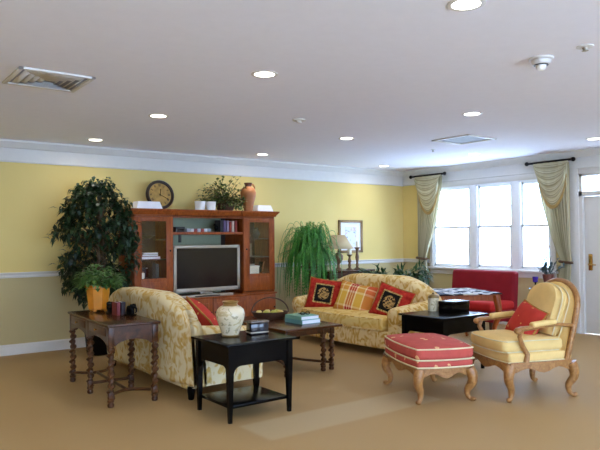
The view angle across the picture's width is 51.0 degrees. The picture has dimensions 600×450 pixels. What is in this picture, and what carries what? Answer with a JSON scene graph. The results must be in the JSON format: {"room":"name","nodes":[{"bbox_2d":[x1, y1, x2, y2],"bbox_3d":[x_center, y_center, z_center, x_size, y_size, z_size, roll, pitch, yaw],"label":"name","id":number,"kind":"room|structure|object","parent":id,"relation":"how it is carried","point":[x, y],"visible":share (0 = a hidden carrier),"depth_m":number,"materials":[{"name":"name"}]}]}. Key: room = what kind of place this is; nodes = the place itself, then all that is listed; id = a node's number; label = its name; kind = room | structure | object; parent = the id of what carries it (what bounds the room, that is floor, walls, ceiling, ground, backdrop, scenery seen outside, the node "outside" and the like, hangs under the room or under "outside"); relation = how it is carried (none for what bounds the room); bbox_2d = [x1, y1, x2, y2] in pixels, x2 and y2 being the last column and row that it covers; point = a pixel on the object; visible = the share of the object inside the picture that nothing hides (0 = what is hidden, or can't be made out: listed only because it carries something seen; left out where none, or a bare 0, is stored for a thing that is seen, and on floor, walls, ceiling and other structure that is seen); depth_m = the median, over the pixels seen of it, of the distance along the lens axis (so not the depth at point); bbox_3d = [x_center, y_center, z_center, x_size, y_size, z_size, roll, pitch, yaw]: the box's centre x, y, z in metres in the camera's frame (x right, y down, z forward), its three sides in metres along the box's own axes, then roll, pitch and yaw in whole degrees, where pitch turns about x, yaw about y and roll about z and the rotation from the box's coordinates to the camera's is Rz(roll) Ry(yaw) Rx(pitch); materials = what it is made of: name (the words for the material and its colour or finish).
{"room":"care facility","nodes":[
{"label":"care facility","id":0,"kind":"room"},
{"bbox_2d":[0,162,403,344],"bbox_3d":[-2.843,0.291,8.604,12.381,2.697,0.150,0,-2,-37],"label":"wall","id":1,"kind":"structure","parent":0,"point":[32,309],"depth_m":8.65,"materials":[{"name":"yellow paint"}]},
{"bbox_2d":[0,337,85,355],"bbox_3d":[-2.822,1.571,8.479,12.081,0.132,0.018,0,-2,-37],"label":"baseboard","id":2,"kind":"structure","parent":1,"relation":"attached to","point":[33,347],"depth_m":8.07,"materials":[{"name":"white wood"}]},
{"bbox_2d":[0,258,429,277],"bbox_3d":[0.621,0.510,3.901,12.081,0.069,11.518,0,-2,-37],"label":"trim","id":3,"kind":"structure","parent":1,"relation":"attached to","point":[39,273],"depth_m":10.01,"materials":[{"name":"white wood"}]},
{"bbox_2d":[0,139,599,185],"bbox_3d":[0.608,-1.050,3.935,12.081,0.273,11.518,0,-2,-37],"label":"trim","id":4,"kind":"structure","parent":1,"relation":"attached to","point":[17,151],"depth_m":9.62,"materials":[{"name":"white paint"}]},
{"bbox_2d":[338,220,362,252],"bbox_3d":[0.914,0.206,11.312,0.570,0.585,0.030,0,-2,-37],"label":"picture frame","id":5,"kind":"object","parent":1,"relation":"attached to","point":[352,229],"visible":0.77,"depth_m":11.34,"materials":[{"name":"white paper"}]},
{"bbox_2d":[345,227,355,245],"bbox_3d":[0.914,0.208,11.313,0.260,0.340,0.003,0,-2,-37],"label":"print","id":6,"kind":"object","parent":5,"relation":"attached to","point":[350,232],"depth_m":11.32},
{"bbox_2d":[0,0,599,171],"bbox_3d":[0.616,-1.245,4.010,12.381,0.120,11.818,0,-2,-37],"label":"ceiling","id":7,"kind":"structure","parent":0,"point":[395,77],"depth_m":4.93,"materials":[{"name":"paint"}]},
{"bbox_2d":[2,66,95,92],"bbox_3d":[-1.976,-1.133,4.939,0.560,0.023,0.560,0,-2,-37],"label":"ceiling vent","id":8,"kind":"object","parent":7,"relation":"in","point":[21,76],"visible":1,"depth_m":4.89,"materials":[{"name":"white metal"}]},
{"bbox_2d":[87,138,103,140],"bbox_3d":[-2.578,-1.071,7.924,0.208,0.006,0.208,0,-2,-37],"label":"recessed light","id":9,"kind":"object","parent":7,"relation":"in","point":[91,139],"visible":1,"depth_m":7.88,"materials":[{"name":"white"}]},
{"bbox_2d":[148,114,168,117],"bbox_3d":[-1.447,-1.113,6.428,0.208,0.006,0.208,0,-2,-37],"label":"recessed light","id":10,"kind":"object","parent":7,"relation":"in","point":[150,115],"visible":1,"depth_m":6.41,"materials":[{"name":"white"}]},
{"bbox_2d":[251,70,277,77],"bbox_3d":[-0.272,-1.157,4.832,0.208,0.006,0.208,0,-2,-37],"label":"recessed light","id":11,"kind":"object","parent":7,"relation":"in","point":[260,74],"visible":1,"depth_m":4.83,"materials":[{"name":"white"}]},
{"bbox_2d":[292,118,305,122],"bbox_3d":[-0.010,-1.103,6.686,0.140,0.038,0.140,0,-2,-37],"label":"smoke detector","id":12,"kind":"object","parent":7,"relation":"attached to","point":[298,120],"visible":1,"depth_m":6.65,"materials":[{"name":"white plastic"}]},
{"bbox_2d":[338,137,354,139],"bbox_3d":[0.590,-1.096,7.966,0.208,0.006,0.208,0,-2,-37],"label":"recessed light","id":13,"kind":"object","parent":7,"relation":"in","point":[340,138],"visible":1,"depth_m":7.96,"materials":[{"name":"white"}]},
{"bbox_2d":[432,134,496,144],"bbox_3d":[2.118,-1.100,8.122,0.580,0.016,0.580,0,-2,-37],"label":"ceiling vent","id":14,"kind":"object","parent":7,"relation":"in","point":[467,138],"visible":1,"depth_m":8.13,"materials":[{"name":"white metal"}]},
{"bbox_2d":[447,0,485,11],"bbox_3d":[0.902,-1.198,3.414,0.208,0.006,0.208,0,-2,-37],"label":"recessed light","id":15,"kind":"object","parent":7,"relation":"in","point":[454,5],"visible":1,"depth_m":3.41,"materials":[{"name":"white"}]},
{"bbox_2d":[462,112,482,115],"bbox_3d":[1.767,-1.139,6.457,0.208,0.006,0.208,0,-2,-37],"label":"recessed light","id":16,"kind":"object","parent":7,"relation":"in","point":[467,113],"visible":1,"depth_m":6.43,"materials":[{"name":"white"}]},
{"bbox_2d":[528,55,553,70],"bbox_3d":[1.712,-1.139,4.463,0.170,0.090,0.170,0,-2,-37],"label":"smoke detector","id":17,"kind":"object","parent":7,"relation":"attached to","point":[540,62],"visible":1,"depth_m":4.42,"materials":[{"name":"plastic"}]},
{"bbox_2d":[576,44,593,51],"bbox_3d":[1.902,-1.175,4.194,0.110,0.034,0.110,0,-2,-37],"label":"sprinkler head","id":18,"kind":"object","parent":7,"relation":"attached to","point":[584,47],"visible":1,"depth_m":4.18},
{"bbox_2d":[585,137,599,139],"bbox_3d":[3.821,-1.118,8.168,0.208,0.006,0.208,0,-2,-37],"label":"recessed light","id":19,"kind":"object","parent":7,"relation":"in","point":[596,138],"visible":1,"depth_m":8.13,"materials":[{"name":"white"}]},
{"bbox_2d":[0,322,599,449],"bbox_3d":[0.639,1.571,3.948,12.381,0.120,11.818,0,-2,-37],"label":"floor","id":20,"kind":"structure","parent":0,"point":[349,406],"depth_m":5.27,"materials":[{"name":"carpet"}]},
{"bbox_2d":[46,176,145,355],"bbox_3d":[-2.556,0.510,7.883,1.158,2.223,1.153,-1,-1,28],"label":"ficus tree","id":21,"kind":"object","parent":20,"relation":"on","point":[99,240],"visible":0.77,"depth_m":7.78,"materials":[{"name":"green plant"}]},
{"bbox_2d":[68,310,160,407],"bbox_3d":[-1.805,1.221,5.977,0.490,0.708,1.310,0,-2,-34],"label":"console table","id":22,"kind":"object","parent":20,"relation":"on","point":[113,330],"visible":0.99,"depth_m":5.61,"materials":[{"name":"brown wood"}]},
{"bbox_2d":[70,264,124,311],"bbox_3d":[-2.047,0.637,6.394,0.563,0.484,0.543,0,-2,-37],"label":"potted plant","id":23,"kind":"object","parent":22,"relation":"on","point":[98,289],"visible":0.99,"depth_m":6.30,"materials":[{"name":"green plant"}]},
{"bbox_2d":[106,301,111,313],"bbox_3d":[-1.869,0.813,6.202,0.140,0.118,0.072,-2,-2,43],"label":"bookend","id":24,"kind":"object","parent":22,"relation":"on","point":[108,304],"visible":0.73,"depth_m":6.19,"materials":[{"name":"black paint"}]},
{"bbox_2d":[112,301,119,315],"bbox_3d":[-1.773,0.805,6.063,0.035,0.125,0.130,0,-2,-37],"label":"book","id":25,"kind":"object","parent":22,"relation":"on","point":[115,305],"visible":1,"depth_m":6.02,"materials":[{"name":"red paper"}]},
{"bbox_2d":[116,301,125,314],"bbox_3d":[-1.739,0.806,6.101,0.045,0.125,0.130,0,-2,-37],"label":"book","id":26,"kind":"object","parent":22,"relation":"on","point":[122,304],"visible":0.77,"depth_m":6.05,"materials":[{"name":"paper"}]},
{"bbox_2d":[124,303,136,315],"bbox_3d":[-1.606,0.806,6.002,0.140,0.118,0.072,-1,-1,33],"label":"bookend","id":27,"kind":"object","parent":22,"relation":"on","point":[130,309],"visible":1,"depth_m":5.98,"materials":[{"name":"black paint"}]},
{"bbox_2d":[107,287,261,399],"bbox_3d":[-1.265,1.119,6.598,0.963,0.930,2.160,0,-2,-37],"label":"sofa","id":28,"kind":"object","parent":20,"relation":"on","point":[176,364],"visible":0.54,"depth_m":5.77,"materials":[{"name":"beige fabric"}]},
{"bbox_2d":[186,296,218,325],"bbox_3d":[-0.913,0.973,6.240,0.325,0.532,0.608,0,-2,-37],"label":"throw pillow","id":29,"kind":"object","parent":28,"relation":"on","point":[205,317],"visible":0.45,"depth_m":6.06,"materials":[{"name":"red fabric"}]},
{"bbox_2d":[115,208,279,316],"bbox_3d":[-1.417,0.716,9.136,2.365,1.848,0.682,0,-2,-37],"label":"entertainment center","id":30,"kind":"object","parent":20,"relation":"on","point":[160,223],"visible":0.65,"depth_m":9.30,"materials":[{"name":"brown wood"}]},
{"bbox_2d":[131,201,162,208],"bbox_3d":[-2.080,-0.266,8.526,0.370,0.100,0.220,0,-2,-37],"label":"box","id":31,"kind":"object","parent":30,"relation":"on","point":[137,204],"visible":0.79,"depth_m":8.44,"materials":[{"name":"white cardboard"}]},
{"bbox_2d":[142,256,159,259],"bbox_3d":[-2.088,0.448,8.612,0.300,0.040,0.200,0,-2,-37],"label":"book","id":32,"kind":"object","parent":30,"relation":"on","point":[145,257],"visible":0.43,"depth_m":8.54,"materials":[{"name":"white paper"}]},
{"bbox_3d":[-2.088,0.416,8.613,0.240,0.025,0.180,0,-2,-37],"label":"book","id":33,"kind":"object","parent":32,"relation":"on","visible":0},
{"bbox_2d":[142,252,157,254],"bbox_3d":[-2.080,0.391,8.620,0.220,0.025,0.170,0,-2,-37],"label":"book","id":34,"kind":"object","parent":33,"relation":"on","point":[146,253],"visible":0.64,"depth_m":8.56,"materials":[{"name":"white paper"}]},
{"bbox_2d":[148,263,154,277],"bbox_3d":[-2.045,0.626,8.652,0.040,0.215,0.160,0,-2,-37],"label":"book","id":35,"kind":"object","parent":30,"relation":"on","point":[151,266],"visible":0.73,"depth_m":8.60,"materials":[{"name":"brown paper"}]},
{"bbox_2d":[142,258,165,260],"bbox_3d":[-2.140,0.480,8.694,0.513,0.018,0.475,0,-2,-37],"label":"shelf","id":36,"kind":"object","parent":30,"relation":"attached to","point":[161,259],"depth_m":8.54,"materials":[{"name":"brown wood"}]},
{"bbox_2d":[155,264,158,277],"bbox_3d":[-2.004,0.634,8.682,0.045,0.200,0.160,0,-2,-37],"label":"book","id":37,"kind":"object","parent":30,"relation":"on","point":[156,265],"visible":0.46,"depth_m":8.62,"materials":[{"name":"grey paper"}]},
{"bbox_2d":[146,180,173,208],"bbox_3d":[-1.964,-0.423,8.815,0.420,0.416,0.125,0,-2,-37],"label":"clock","id":38,"kind":"object","parent":30,"relation":"on","point":[160,191],"visible":0.91,"depth_m":8.81,"materials":[{"name":"beige"}]},
{"bbox_2d":[173,227,184,231],"bbox_3d":[-1.717,0.063,8.838,0.140,0.075,0.162,0,-2,-37],"label":"cable box","id":39,"kind":"object","parent":30,"relation":"on","point":[175,229],"visible":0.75,"depth_m":8.77,"materials":[{"name":"plastic"}]},
{"bbox_2d":[194,201,205,209],"bbox_3d":[-1.433,-0.275,9.011,0.160,0.128,0.160,0,-2,-37],"label":"ceramic pot","id":40,"kind":"object","parent":30,"relation":"on","point":[199,205],"visible":0.85,"depth_m":8.95,"materials":[{"name":"white ceramic"}]},
{"bbox_2d":[173,245,239,294],"bbox_3d":[-1.381,0.653,9.059,1.060,0.725,0.245,0,-2,-37],"label":"television","id":41,"kind":"object","parent":30,"relation":"on","point":[203,269],"visible":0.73,"depth_m":8.95,"materials":[{"name":"silver metal"}]},
{"bbox_2d":[181,292,232,297],"bbox_3d":[-1.317,0.993,8.861,0.840,0.036,0.073,0,-2,-37],"label":"bar","id":42,"kind":"object","parent":30,"relation":"on","point":[229,293],"visible":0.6,"depth_m":8.84,"materials":[{"name":"silver metal"}]},
{"bbox_2d":[195,294,219,296],"bbox_3d":[-1.296,0.995,8.834,0.400,0.016,0.005,0,-2,-37],"label":"grille","id":43,"kind":"object","parent":42,"relation":"attached to","point":[202,295],"depth_m":8.83,"materials":[{"name":"plastic"}]},
{"bbox_2d":[173,232,242,234],"bbox_3d":[-1.461,0.124,9.201,1.125,0.035,0.536,0,-2,-37],"label":"shelf","id":44,"kind":"object","parent":30,"relation":"attached to","point":[174,233],"depth_m":8.98,"materials":[{"name":"brown wood"}]},
{"bbox_2d":[205,201,215,209],"bbox_3d":[-1.296,-0.274,9.114,0.160,0.128,0.160,0,-2,-37],"label":"ceramic pot","id":45,"kind":"object","parent":30,"relation":"on","point":[210,205],"visible":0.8,"depth_m":9.05,"materials":[{"name":"white ceramic"}]},
{"bbox_2d":[215,220,222,231],"bbox_3d":[-1.194,0.020,9.258,0.050,0.170,0.160,0,-2,-37],"label":"book","id":46,"kind":"object","parent":30,"relation":"on","point":[219,223],"visible":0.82,"depth_m":9.20,"materials":[{"name":"black paper"}]},
{"bbox_2d":[195,176,246,210],"bbox_3d":[-1.221,-0.462,9.355,0.769,0.546,0.618,0,-2,-37],"label":"ivy plant","id":47,"kind":"object","parent":30,"relation":"on","point":[228,203],"visible":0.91,"depth_m":9.27,"materials":[{"name":"green plant"}]},
{"bbox_2d":[223,221,225,231],"bbox_3d":[-1.149,0.023,9.291,0.040,0.165,0.160,0,-2,-37],"label":"book","id":48,"kind":"object","parent":30,"relation":"on","point":[224,222],"visible":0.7,"depth_m":9.22,"materials":[{"name":"paper"}]},
{"bbox_2d":[216,203,233,210],"bbox_3d":[-1.112,-0.261,9.352,0.290,0.110,0.290,0,-2,-37],"label":"basket","id":49,"kind":"object","parent":30,"relation":"on","point":[220,206],"depth_m":9.23,"materials":[{"name":"wicker"}]},
{"bbox_2d":[226,221,228,231],"bbox_3d":[-1.109,0.021,9.321,0.035,0.170,0.160,0,-2,-37],"label":"book","id":50,"kind":"object","parent":30,"relation":"on","point":[227,222],"visible":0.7,"depth_m":9.25,"materials":[{"name":"purple paper"}]},
{"bbox_2d":[229,222,231,231],"bbox_3d":[-1.073,0.029,9.348,0.035,0.155,0.160,0,-2,-37],"label":"book","id":51,"kind":"object","parent":30,"relation":"on","point":[230,223],"visible":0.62,"depth_m":9.28,"materials":[{"name":"red paper"}]},
{"bbox_2d":[234,221,236,231],"bbox_3d":[-0.998,0.022,9.405,0.040,0.170,0.160,0,-2,-37],"label":"book","id":52,"kind":"object","parent":30,"relation":"on","point":[235,222],"visible":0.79,"depth_m":9.34,"materials":[{"name":"red paper"}]},
{"bbox_2d":[240,183,255,210],"bbox_3d":[-0.782,-0.422,9.528,0.247,0.433,0.240,0,-2,-37],"label":"jug","id":53,"kind":"object","parent":30,"relation":"on","point":[249,193],"visible":0.93,"depth_m":9.45,"materials":[{"name":"ceramic"}]},
{"bbox_2d":[250,265,259,273],"bbox_3d":[-0.756,0.681,9.568,0.230,0.125,0.170,0,-2,-37],"label":"box","id":54,"kind":"object","parent":30,"relation":"on","point":[254,269],"visible":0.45,"depth_m":9.52,"materials":[{"name":"cardboard"}]},
{"bbox_2d":[252,228,259,237],"bbox_3d":[-0.675,0.123,9.682,0.120,0.165,0.118,0,-2,-37],"label":"vase","id":55,"kind":"object","parent":30,"relation":"on","point":[256,233],"visible":0.93,"depth_m":9.64,"materials":[{"name":"ceramic"}]},
{"bbox_2d":[250,256,268,257],"bbox_3d":[-0.788,0.491,9.708,0.513,0.018,0.475,0,-2,-37],"label":"shelf","id":56,"kind":"object","parent":30,"relation":"attached to","point":[251,256],"depth_m":9.54,"materials":[{"name":"brown wood"}]},
{"bbox_2d":[258,261,264,272],"bbox_3d":[-0.607,0.648,9.693,0.062,0.196,0.140,0,-2,-37],"label":"picture frame","id":57,"kind":"object","parent":30,"relation":"on","point":[261,263],"visible":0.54,"depth_m":9.66,"materials":[{"name":"brown wood"}]},
{"bbox_2d":[258,261,262,271],"bbox_3d":[-0.614,0.646,9.688,0.042,0.165,0.110,0,-2,-37],"label":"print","id":58,"kind":"object","parent":57,"relation":"attached to","point":[260,263],"depth_m":9.67},
{"bbox_2d":[253,205,272,210],"bbox_3d":[-0.592,-0.252,9.742,0.290,0.100,0.220,0,-2,-37],"label":"box","id":59,"kind":"object","parent":30,"relation":"on","point":[255,207],"visible":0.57,"depth_m":9.66,"materials":[{"name":"white cardboard"}]},
{"bbox_2d":[191,330,296,423],"bbox_3d":[-0.469,1.240,5.253,0.675,0.616,0.600,0,-2,-37],"label":"end table","id":60,"kind":"object","parent":20,"relation":"on","point":[231,353],"visible":0.97,"depth_m":5.14,"materials":[{"name":"black paint"}]},
{"bbox_2d":[216,300,244,336],"bbox_3d":[-0.586,0.786,5.291,0.244,0.295,0.244,0,-2,-37],"label":"vase","id":61,"kind":"object","parent":60,"relation":"on","point":[229,316],"visible":1,"depth_m":5.21,"materials":[{"name":"ceramic"}]},
{"bbox_2d":[201,385,286,408],"bbox_3d":[-0.467,1.431,5.249,0.555,0.025,0.490,0,-2,-37],"label":"shelf","id":62,"kind":"object","parent":60,"relation":"attached to","point":[254,394],"depth_m":5.19,"materials":[{"name":"black paint"}]},
{"bbox_2d":[246,319,268,334],"bbox_3d":[-0.366,0.876,5.403,0.176,0.116,0.106,0,-1,-31],"label":"trinket box","id":63,"kind":"object","parent":60,"relation":"on","point":[258,326],"visible":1,"depth_m":5.36,"materials":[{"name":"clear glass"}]},
{"bbox_2d":[242,316,341,376],"bbox_3d":[-0.216,1.336,7.091,0.760,0.500,1.260,0,-2,-37],"label":"coffee table","id":64,"kind":"object","parent":20,"relation":"on","point":[280,326],"visible":0.38,"depth_m":6.76,"materials":[{"name":"brown wood"}]},
{"bbox_2d":[251,297,288,319],"bbox_3d":[-0.349,0.966,7.339,0.446,0.253,0.300,0,-1,-5],"label":"wicker basket","id":65,"kind":"object","parent":64,"relation":"on","point":[278,315],"visible":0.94,"depth_m":7.24,"materials":[{"name":"brown wicker"}]},
{"bbox_2d":[252,310,287,319],"bbox_3d":[-0.349,1.050,7.337,0.435,0.085,0.300,0,-1,-5],"label":"bowl","id":66,"kind":"object","parent":65,"relation":"on","point":[278,315],"depth_m":7.23,"materials":[{"name":"wicker"}]},
{"bbox_2d":[285,318,320,324],"bbox_3d":[0.031,1.059,6.997,0.260,0.045,0.320,0,-2,-37],"label":"book","id":67,"kind":"object","parent":64,"relation":"on","point":[311,321],"visible":0.79,"depth_m":6.88,"materials":[{"name":"paper"}]},
{"bbox_2d":[285,313,318,319],"bbox_3d":[0.023,1.016,6.992,0.250,0.040,0.300,0,-2,-37],"label":"book","id":68,"kind":"object","parent":67,"relation":"on","point":[296,316],"visible":1,"depth_m":6.91,"materials":[{"name":"teal paper"}]},
{"bbox_2d":[277,221,341,297],"bbox_3d":[0.096,0.787,9.883,0.907,1.714,1.080,0,-2,-37],"label":"fern","id":69,"kind":"object","parent":20,"relation":"on","point":[310,253],"visible":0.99,"depth_m":9.70,"materials":[{"name":"green plant"}]},
{"bbox_2d":[321,269,374,279],"bbox_3d":[0.772,1.208,10.674,1.040,0.895,0.380,0,-2,-37],"label":"table","id":70,"kind":"object","parent":20,"relation":"on","point":[341,273],"visible":0.23,"depth_m":10.46,"materials":[{"name":"brown wood"}]},
{"bbox_2d":[324,233,353,269],"bbox_3d":[0.646,0.443,10.601,0.523,0.633,0.523,0,-2,-37],"label":"table lamp","id":71,"kind":"object","parent":70,"relation":"on","point":[343,243],"visible":0.88,"depth_m":10.48,"materials":[{"name":"beige fabric"}]},
{"bbox_2d":[346,249,352,269],"bbox_3d":[0.841,0.568,10.656,0.130,0.383,0.129,0,-2,-37],"label":"candlestick","id":72,"kind":"object","parent":70,"relation":"on","point":[349,254],"visible":0.84,"depth_m":10.63,"materials":[{"name":"wood"}]},
{"bbox_2d":[354,241,359,269],"bbox_3d":[0.982,0.520,10.801,0.130,0.483,0.129,0,-2,-37],"label":"candlestick","id":73,"kind":"object","parent":70,"relation":"on","point":[356,247],"visible":0.94,"depth_m":10.78,"materials":[{"name":"wood"}]},
{"bbox_2d":[292,273,441,348],"bbox_3d":[0.810,1.141,8.417,0.963,0.930,2.160,0,-2,-37],"label":"sofa","id":74,"kind":"object","parent":20,"relation":"on","point":[359,327],"visible":0.43,"depth_m":7.95,"materials":[{"name":"beige fabric"}]},
{"bbox_2d":[304,276,341,306],"bbox_3d":[0.348,0.979,8.825,0.582,0.503,0.223,-1,-1,20],"label":"throw pillow","id":75,"kind":"object","parent":74,"relation":"on","point":[321,292],"visible":0.68,"depth_m":8.77,"materials":[{"name":"fabric"}]},
{"bbox_2d":[301,307,388,330],"bbox_3d":[0.732,1.206,8.356,0.737,0.190,1.650,0,-2,-37],"label":"seat cushion","id":76,"kind":"object","parent":74,"relation":"on","point":[354,320],"depth_m":7.94,"materials":[{"name":"yellow fabric"}]},
{"bbox_2d":[333,280,377,309],"bbox_3d":[0.735,0.981,8.377,0.635,0.484,0.233,-1,-2,37],"label":"throw pillow","id":77,"kind":"object","parent":74,"relation":"on","point":[352,296],"visible":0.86,"depth_m":8.30,"materials":[{"name":"fabric"}]},
{"bbox_2d":[368,281,415,315],"bbox_3d":[1.143,0.981,7.833,0.623,0.550,0.228,-2,-2,41],"label":"throw pillow","id":78,"kind":"object","parent":74,"relation":"on","point":[388,297],"visible":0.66,"depth_m":7.79,"materials":[{"name":"fabric"}]},
{"bbox_2d":[354,259,432,284],"bbox_3d":[1.546,1.099,10.431,1.435,1.089,1.523,-1,-1,22],"label":"potted palm","id":79,"kind":"object","parent":20,"relation":"on","point":[425,279],"visible":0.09,"depth_m":10.14,"materials":[{"name":"green plant"}]},
{"bbox_2d":[381,333,477,404],"bbox_3d":[1.175,1.295,5.828,0.625,0.521,0.892,0,-1,-13],"label":"ottoman","id":80,"kind":"object","parent":20,"relation":"on","point":[424,355],"visible":1,"depth_m":5.47,"materials":[{"name":"red fabric"}]},
{"bbox_2d":[384,333,472,359],"bbox_3d":[1.173,1.105,5.832,0.610,0.140,0.880,0,-1,-13],"label":"cushion","id":81,"kind":"object","parent":80,"relation":"on","point":[406,346],"depth_m":5.53,"materials":[{"name":"red fabric"}]},
{"bbox_2d":[398,310,488,368],"bbox_3d":[1.571,1.266,6.883,0.750,0.601,0.640,0,-2,-37],"label":"end table","id":82,"kind":"object","parent":20,"relation":"on","point":[442,323],"visible":0.61,"depth_m":6.69,"materials":[{"name":"black paint"}]},
{"bbox_2d":[428,292,438,310],"bbox_3d":[1.512,0.868,7.125,0.128,0.207,0.128,0,-2,-37],"label":"canister","id":83,"kind":"object","parent":82,"relation":"on","point":[433,299],"visible":0.98,"depth_m":7.07,"materials":[{"name":"ceramic"}]},
{"bbox_2d":[438,299,469,312],"bbox_3d":[1.725,0.908,7.040,0.306,0.120,0.196,0,-2,-37],"label":"box","id":84,"kind":"object","parent":82,"relation":"on","point":[455,305],"visible":1,"depth_m":6.96,"materials":[{"name":"black paint"}]},
{"bbox_2d":[440,294,501,335],"bbox_3d":[2.108,1.255,8.603,0.934,0.693,0.934,0,-1,-14],"label":"table","id":85,"kind":"object","parent":20,"relation":"on","point":[495,298],"visible":0.18,"depth_m":8.26,"materials":[{"name":"brown wood"}]},
{"bbox_2d":[433,288,501,295],"bbox_3d":[2.105,0.920,8.610,0.954,0.030,0.954,0,-1,-14],"label":"tablecloth","id":86,"kind":"object","parent":85,"relation":"on","point":[443,291],"visible":0.77,"depth_m":8.39,"materials":[{"name":"fabric"}]},
{"bbox_2d":[452,269,518,329],"bbox_3d":[2.693,1.165,9.766,0.723,0.910,1.220,0,-2,-37],"label":"settee","id":87,"kind":"object","parent":20,"relation":"on","point":[504,282],"visible":0.43,"depth_m":9.57,"materials":[{"name":"red fabric"}]},
{"bbox_2d":[469,300,513,311],"bbox_3d":[2.636,1.210,9.722,0.580,0.130,1.200,0,-2,-37],"label":"seat cushion","id":88,"kind":"object","parent":87,"relation":"on","point":[507,305],"depth_m":9.27,"materials":[{"name":"red fabric"}]},
{"bbox_2d":[467,278,580,402],"bbox_3d":[2.083,1.025,5.873,0.858,1.047,0.802,0,-1,-13],"label":"armchair","id":89,"kind":"object","parent":20,"relation":"on","point":[513,352],"visible":0.94,"depth_m":5.63,"materials":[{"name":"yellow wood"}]},
{"bbox_2d":[471,329,561,351],"bbox_3d":[1.997,1.061,5.849,0.665,0.150,0.630,0,-1,-13],"label":"seat cushion","id":90,"kind":"object","parent":89,"relation":"on","point":[503,340],"depth_m":5.63,"materials":[{"name":"yellow fabric"}]},
{"bbox_2d":[505,299,548,334],"bbox_3d":[2.102,0.905,5.854,0.227,0.403,0.456,0,-1,-13],"label":"throw pillow","id":91,"kind":"object","parent":89,"relation":"on","point":[526,313],"visible":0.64,"depth_m":5.80,"materials":[{"name":"red fabric"}]},
{"bbox_2d":[526,283,567,335],"bbox_3d":[2.314,0.783,5.926,0.264,0.475,0.530,0,-1,-13],"label":"cushion","id":92,"kind":"object","parent":89,"relation":"on","point":[552,298],"depth_m":5.74,"materials":[{"name":"yellow fabric"}]},
{"bbox_3d":[3.613,1.261,9.203,0.500,0.680,0.500,0,-2,-37],"label":"side table","id":93,"kind":"object","parent":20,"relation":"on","visible":0},
{"bbox_2d":[532,277,537,284],"bbox_3d":[3.477,0.844,9.288,0.084,0.160,0.083,0,-2,-37],"label":"candle cup","id":94,"kind":"object","parent":93,"relation":"on","point":[535,279],"visible":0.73,"depth_m":9.26,"materials":[{"name":"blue glass"}]},
{"bbox_2d":[536,256,564,281],"bbox_3d":[3.662,0.687,9.218,0.450,0.467,0.364,0,-1,-8],"label":"plant","id":95,"kind":"object","parent":93,"relation":"on","point":[547,275],"visible":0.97,"depth_m":9.17,"materials":[{"name":"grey plant"}]},
{"bbox_2d":[403,185,560,307],"bbox_3d":[5.510,0.201,7.578,0.150,2.697,11.518,0,-2,-37],"label":"wall","id":96,"kind":"structure","parent":0,"point":[410,216],"depth_m":11.89,"materials":[{"name":"yellow paint"}]},
{"bbox_2d":[409,172,445,178],"bbox_3d":[2.351,-0.909,11.536,0.121,0.068,0.878,0,-2,-37],"label":"curtain rod","id":97,"kind":"object","parent":96,"relation":"attached to","point":[443,173],"visible":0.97,"depth_m":11.47,"materials":[{"name":"black metal"}]},
{"bbox_2d":[414,174,441,285],"bbox_3d":[2.333,0.356,11.460,0.190,2.568,0.659,0,-1,-28],"label":"curtain","id":98,"kind":"object","parent":96,"relation":"attached to","point":[428,188],"visible":0.86,"depth_m":11.49,"materials":[{"name":"fabric"}]},
{"bbox_2d":[433,185,470,267],"bbox_3d":[2.721,0.034,11.220,0.075,1.435,0.838,0,-2,-37],"label":"window","id":99,"kind":"structure","parent":96,"relation":"in","point":[435,264],"depth_m":11.21,"materials":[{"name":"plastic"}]},
{"bbox_2d":[427,266,557,278],"bbox_3d":[3.174,0.794,10.587,0.170,0.120,2.560,0,-2,-37],"label":"trim","id":100,"kind":"structure","parent":96,"relation":"attached to","point":[444,270],"depth_m":10.28,"materials":[{"name":"white wood"}]},
{"bbox_2d":[430,173,555,270],"bbox_3d":[3.145,-0.021,10.588,0.025,1.550,2.500,0,-2,-37],"label":"trim","id":101,"kind":"structure","parent":96,"relation":"attached to","point":[524,176],"depth_m":10.48,"materials":[{"name":"white wood"}]},
{"bbox_2d":[476,181,512,269],"bbox_3d":[3.261,0.014,10.500,0.075,1.435,0.710,0,-2,-37],"label":"window","id":102,"kind":"structure","parent":96,"relation":"in","point":[479,226],"depth_m":10.61,"materials":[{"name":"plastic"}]},
{"bbox_2d":[470,181,524,269],"bbox_3d":[3.281,0.014,10.514,0.135,1.435,0.965,0,-2,-37],"label":"trim","id":103,"kind":"structure","parent":96,"relation":"attached to","point":[515,184],"depth_m":10.18,"materials":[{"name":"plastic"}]},
{"bbox_2d":[519,179,551,270],"bbox_3d":[3.718,-0.003,9.890,0.075,1.435,0.557,0,-2,-37],"label":"window","id":104,"kind":"structure","parent":96,"relation":"in","point":[522,183],"depth_m":10.06,"materials":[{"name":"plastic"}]},
{"bbox_2d":[524,157,575,165],"bbox_3d":[3.815,-0.963,9.585,0.121,0.068,0.838,0,-2,-37],"label":"curtain rod","id":105,"kind":"object","parent":96,"relation":"attached to","point":[571,158],"visible":0.99,"depth_m":9.52,"materials":[{"name":"black metal"}]},
{"bbox_2d":[533,160,573,281],"bbox_3d":[3.829,0.301,9.507,0.197,2.568,0.596,0,-2,-37],"label":"curtain","id":106,"kind":"object","parent":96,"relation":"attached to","point":[553,178],"visible":0.88,"depth_m":9.42,"materials":[{"name":"fabric"}]},
{"bbox_2d":[569,166,599,333],"bbox_3d":[4.436,0.371,8.945,0.165,2.435,1.340,0,-2,-37],"label":"trim","id":107,"kind":"structure","parent":96,"relation":"attached to","point":[578,191],"depth_m":9.27,"materials":[{"name":"white wood"}]},
{"bbox_2d":[584,196,599,333],"bbox_3d":[4.450,0.423,8.892,0.126,2.303,0.900,0,-2,-37],"label":"door","id":108,"kind":"structure","parent":96,"relation":"in","point":[591,203],"depth_m":9.16,"materials":[{"name":"white wood"}]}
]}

